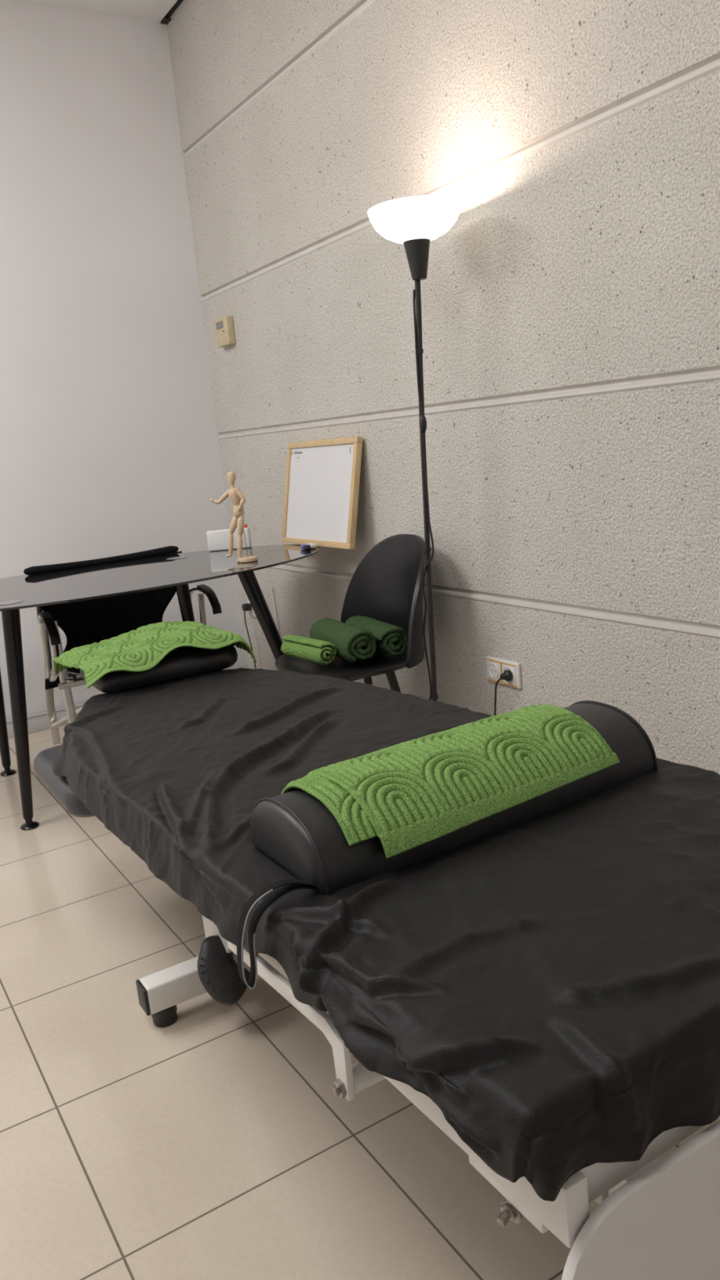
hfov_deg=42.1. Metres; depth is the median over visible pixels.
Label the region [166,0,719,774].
wall
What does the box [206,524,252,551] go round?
device box
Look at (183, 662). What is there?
cushion
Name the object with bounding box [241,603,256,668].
plug
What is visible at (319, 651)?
rolled towel
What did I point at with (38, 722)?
baseboard
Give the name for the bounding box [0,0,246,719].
wall
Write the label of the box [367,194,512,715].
floor lamp
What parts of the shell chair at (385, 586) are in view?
seat, leg, backrest, leg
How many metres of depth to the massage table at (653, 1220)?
0.81 m
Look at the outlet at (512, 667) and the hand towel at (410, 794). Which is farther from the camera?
the outlet at (512, 667)
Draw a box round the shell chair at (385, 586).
[275,533,425,692]
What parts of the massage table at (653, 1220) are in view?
column plate, tilt arm, torsion rod, rail, gusset plate, panel, cross rail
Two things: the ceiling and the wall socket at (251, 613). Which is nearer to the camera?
the ceiling
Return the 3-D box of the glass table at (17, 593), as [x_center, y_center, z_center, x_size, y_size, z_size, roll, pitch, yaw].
[-0.868,0.141,3.378,1.626,0.751,0.949,-13,14,-30]
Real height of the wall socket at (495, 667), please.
0.081 m
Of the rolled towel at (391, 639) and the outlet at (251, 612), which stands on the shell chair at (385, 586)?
the rolled towel at (391, 639)
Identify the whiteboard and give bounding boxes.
[281,436,362,549]
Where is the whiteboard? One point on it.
(322, 485)
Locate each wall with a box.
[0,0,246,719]
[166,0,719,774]
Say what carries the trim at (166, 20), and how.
attached to the wall at (571, 301)
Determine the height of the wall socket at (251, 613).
0.152 m
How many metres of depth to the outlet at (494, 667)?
2.94 m
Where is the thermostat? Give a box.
[214,315,235,347]
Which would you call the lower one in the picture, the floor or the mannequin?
the floor
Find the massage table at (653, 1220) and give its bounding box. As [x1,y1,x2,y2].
[33,644,719,1279]
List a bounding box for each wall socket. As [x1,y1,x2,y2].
[245,593,256,617]
[485,655,521,688]
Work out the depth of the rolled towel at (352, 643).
2.94 m
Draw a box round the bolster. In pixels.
[236,700,657,989]
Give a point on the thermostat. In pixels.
(224, 328)
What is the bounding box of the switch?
[419,414,426,432]
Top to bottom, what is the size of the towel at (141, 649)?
0.130 m
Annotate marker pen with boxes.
[304,543,317,550]
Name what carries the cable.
attached to the wall at (571, 301)
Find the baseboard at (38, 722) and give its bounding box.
[6,666,248,738]
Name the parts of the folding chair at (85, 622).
post, armrest, leg, leg, seat rail, armrest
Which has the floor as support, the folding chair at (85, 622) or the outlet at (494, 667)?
the folding chair at (85, 622)
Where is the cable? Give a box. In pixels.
[271,586,279,635]
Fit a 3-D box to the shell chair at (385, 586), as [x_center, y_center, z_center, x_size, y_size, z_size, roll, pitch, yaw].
[-0.015,0.096,3.051,0.517,0.820,0.486,-13,14,-30]
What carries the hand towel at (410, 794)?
on the bolster
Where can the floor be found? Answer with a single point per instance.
(216, 1142)
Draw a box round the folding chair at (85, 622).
[23,546,222,745]
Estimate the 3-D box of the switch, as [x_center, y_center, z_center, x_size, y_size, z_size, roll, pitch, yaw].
[0.181,-0.622,2.687,0.022,0.053,0.022,-13,14,-30]
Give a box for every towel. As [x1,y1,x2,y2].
[53,621,256,688]
[280,635,336,664]
[280,703,619,858]
[309,617,376,662]
[345,615,407,656]
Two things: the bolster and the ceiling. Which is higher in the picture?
the ceiling
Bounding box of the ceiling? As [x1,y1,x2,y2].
[4,0,177,22]
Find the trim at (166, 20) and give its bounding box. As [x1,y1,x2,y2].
[160,0,183,24]
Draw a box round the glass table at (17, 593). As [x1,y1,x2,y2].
[0,544,319,830]
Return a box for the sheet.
[53,667,719,1201]
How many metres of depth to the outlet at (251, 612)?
4.46 m
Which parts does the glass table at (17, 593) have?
leg, leg, glass, leg, leg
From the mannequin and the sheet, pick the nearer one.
the sheet
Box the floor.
[0,724,719,1279]
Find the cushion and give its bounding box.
[80,644,237,693]
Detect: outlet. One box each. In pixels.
[247,601,254,615]
[487,660,501,681]
[502,663,516,685]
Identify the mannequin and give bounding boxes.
[209,471,257,562]
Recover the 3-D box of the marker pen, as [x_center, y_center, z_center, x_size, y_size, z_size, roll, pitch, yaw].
[-0.185,-0.351,3.513,0.019,0.019,0.059,5,16,39]

